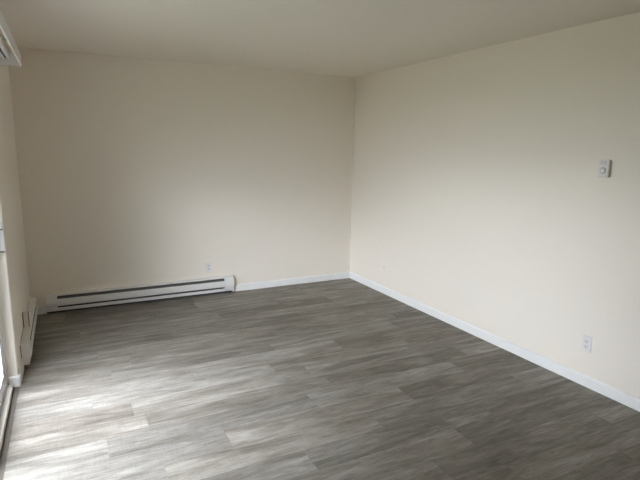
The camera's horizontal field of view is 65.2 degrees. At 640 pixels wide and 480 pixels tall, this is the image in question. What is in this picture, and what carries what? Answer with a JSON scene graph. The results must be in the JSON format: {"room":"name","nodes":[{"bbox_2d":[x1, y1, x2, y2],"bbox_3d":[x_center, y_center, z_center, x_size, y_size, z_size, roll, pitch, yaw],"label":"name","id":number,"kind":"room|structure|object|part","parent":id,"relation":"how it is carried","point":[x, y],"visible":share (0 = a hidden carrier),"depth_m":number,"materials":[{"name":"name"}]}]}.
{"room":"empty living room","nodes":[
{"label":"empty living room","id":0,"kind":"room"},
{"bbox_2d":[0,35,29,383],"bbox_3d":[-1.012,0.182,1.060,0.150,2.440,7.913,-4,12,-27],"label":"wall","id":1,"kind":"structure","parent":0,"point":[14,283],"depth_m":3.60,"materials":[{"name":"white paint"}]},
{"bbox_2d":[0,311,18,479],"bbox_3d":[-1.660,0.137,2.348,0.144,2.054,1.852,-4,12,-27],"label":"door","id":2,"kind":"structure","parent":1,"relation":"in","point":[8,393],"depth_m":3.06,"materials":[{"name":"white plastic"}]},
{"bbox_2d":[0,229,4,252],"bbox_3d":[-2.038,0.005,3.179,0.048,0.153,0.012,-4,12,-27],"label":"lock keeper","id":3,"kind":"object","parent":2,"relation":"attached to","point":[1,243],"visible":1,"depth_m":3.19,"materials":[{"name":"grey metal"}]},
{"bbox_3d":[-2.044,0.005,3.181,0.040,0.136,0.003,-4,12,-27],"label":"plate","id":4,"kind":"part","parent":3,"relation":"part of","materials":[{"name":"grey metal"}]},
{"bbox_3d":[-1.864,0.064,2.714,0.034,1.957,0.920,-4,12,-27],"label":"sliding panel","id":5,"kind":"part","parent":2,"relation":"part of","materials":[{"name":"glass"}]},
{"bbox_3d":[-1.688,0.138,2.334,0.083,2.050,1.852,-4,12,-27],"label":"frame","id":6,"kind":"part","parent":2,"relation":"part of","materials":[{"name":"white plastic"}]},
{"bbox_3d":[-1.649,1.125,2.535,0.030,0.036,1.836,-4,12,-27],"label":"sill","id":7,"kind":"part","parent":2,"relation":"part of","materials":[{"name":"beige metal"}]},
{"bbox_2d":[0,10,21,65],"bbox_3d":[-1.374,-0.923,1.969,0.171,0.076,2.800,-4,12,-27],"label":"blind valance","id":8,"kind":"object","parent":1,"relation":"attached to","point":[6,58],"visible":1,"depth_m":2.86,"materials":[{"name":"white plastic"}]},
{"bbox_2d":[8,359,23,386],"bbox_3d":[-2.110,0.925,3.477,0.071,0.078,0.296,-4,12,-27],"label":"baseboard","id":9,"kind":"structure","parent":1,"relation":"attached to","point":[16,380],"depth_m":3.36,"materials":[{"name":"white wood"}]},
{"bbox_2d":[22,310,30,326],"bbox_3d":[-2.319,0.626,3.955,0.051,0.116,0.073,-4,12,-27],"label":"outlet","id":10,"kind":"object","parent":1,"relation":"attached to","point":[25,315],"visible":1,"depth_m":3.93,"materials":[{"name":"white paint"}]},
{"bbox_2d":[20,297,38,364],"bbox_3d":[-2.409,0.736,4.174,0.070,0.192,1.252,-4,12,-27],"label":"baseboard heater","id":11,"kind":"object","parent":1,"relation":"attached to","point":[27,339],"visible":0.93,"depth_m":3.82,"materials":[{"name":"metal"}]},
{"bbox_3d":[-2.387,0.718,4.183,0.010,0.069,1.132,-4,12,-27],"label":"panel","id":12,"kind":"part","parent":11,"relation":"part of","materials":[{"name":"white metal"}]},
{"bbox_2d":[7,46,354,305],"bbox_3d":[-1.204,-0.615,5.411,3.813,2.440,0.150,-4,12,-27],"label":"wall","id":13,"kind":"structure","parent":0,"point":[132,171],"depth_m":5.16,"materials":[{"name":"white paint"}]},
{"bbox_2d":[37,306,46,314],"bbox_3d":[-2.694,0.677,4.794,0.126,0.078,0.013,-4,12,-27],"label":"baseboard","id":14,"kind":"structure","parent":13,"relation":"attached to","point":[42,309],"depth_m":4.80,"materials":[{"name":"white wood"}]},
{"bbox_2d":[45,275,233,312],"bbox_3d":[-1.799,0.557,5.201,1.849,0.192,0.070,-4,12,-27],"label":"baseboard heater","id":15,"kind":"object","parent":13,"relation":"attached to","point":[86,299],"visible":1,"depth_m":5.14,"materials":[{"name":"metal"}]},
{"bbox_3d":[-1.814,0.554,5.231,1.843,0.188,0.003,-4,12,-27],"label":"panel","id":16,"kind":"part","parent":15,"relation":"part of","materials":[{"name":"metal"}]},
{"bbox_3d":[-1.788,0.545,5.176,1.729,0.069,0.010,-4,12,-27],"label":"panel","id":17,"kind":"part","parent":15,"relation":"part of","materials":[{"name":"white metal"}]},
{"bbox_2d":[205,262,211,271],"bbox_3d":[-1.221,0.299,5.486,0.069,0.112,0.009,-4,12,-27],"label":"wall outlet","id":18,"kind":"object","parent":13,"relation":"attached to","point":[208,265],"visible":1,"depth_m":5.48,"materials":[{"name":"white plastic"}]},
{"bbox_2d":[235,272,349,290],"bbox_3d":[-0.294,0.492,5.999,1.490,0.078,0.013,-4,12,-27],"label":"baseboard","id":19,"kind":"structure","parent":13,"relation":"attached to","point":[308,279],"depth_m":5.96,"materials":[{"name":"white wood"}]},
{"bbox_2d":[0,278,639,479],"bbox_3d":[0.602,1.329,2.112,3.813,0.150,8.213,-4,12,-27],"label":"floor","id":20,"kind":"structure","parent":0,"point":[338,379],"depth_m":3.23,"materials":[{"name":"grey laminate"}]},
{"bbox_2d":[0,0,639,76],"bbox_3d":[0.639,-1.218,1.647,3.813,0.150,8.213,-4,12,-27],"label":"ceiling","id":21,"kind":"structure","parent":0,"point":[348,38],"depth_m":3.52,"materials":[{"name":"paint"}]},
{"bbox_2d":[350,12,639,398],"bbox_3d":[2.254,-0.070,2.700,0.150,2.440,7.913,-4,12,-27],"label":"wall","id":22,"kind":"structure","parent":0,"point":[485,204],"depth_m":3.90,"materials":[{"name":"white paint"}]},
{"bbox_2d":[382,262,385,271],"bbox_3d":[0.720,0.304,5.629,0.013,0.112,0.068,-4,12,-27],"label":"cable plate","id":23,"kind":"object","parent":22,"relation":"attached to","point":[384,263],"visible":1,"depth_m":5.63,"materials":[{"name":"white paint"}]},
{"bbox_2d":[349,272,639,411],"bbox_3d":[2.164,1.097,2.875,0.013,0.078,7.913,-4,12,-27],"label":"baseboard","id":24,"kind":"structure","parent":22,"relation":"attached to","point":[633,402],"depth_m":3.99,"materials":[{"name":"white wood"}]},
{"bbox_2d":[581,335,591,352],"bbox_3d":[1.844,0.718,3.460,0.009,0.112,0.069,-4,12,-27],"label":"wall outlet","id":25,"kind":"object","parent":22,"relation":"attached to","point":[586,340],"visible":1,"depth_m":3.46,"materials":[{"name":"white plastic"}]},
{"bbox_2d":[598,160,611,176],"bbox_3d":[1.844,-0.465,3.245,0.037,0.112,0.069,-4,12,-27],"label":"thermostat","id":26,"kind":"object","parent":22,"relation":"attached to","point":[604,170],"visible":1,"depth_m":3.23,"materials":[{"name":"white plastic"}]}
]}

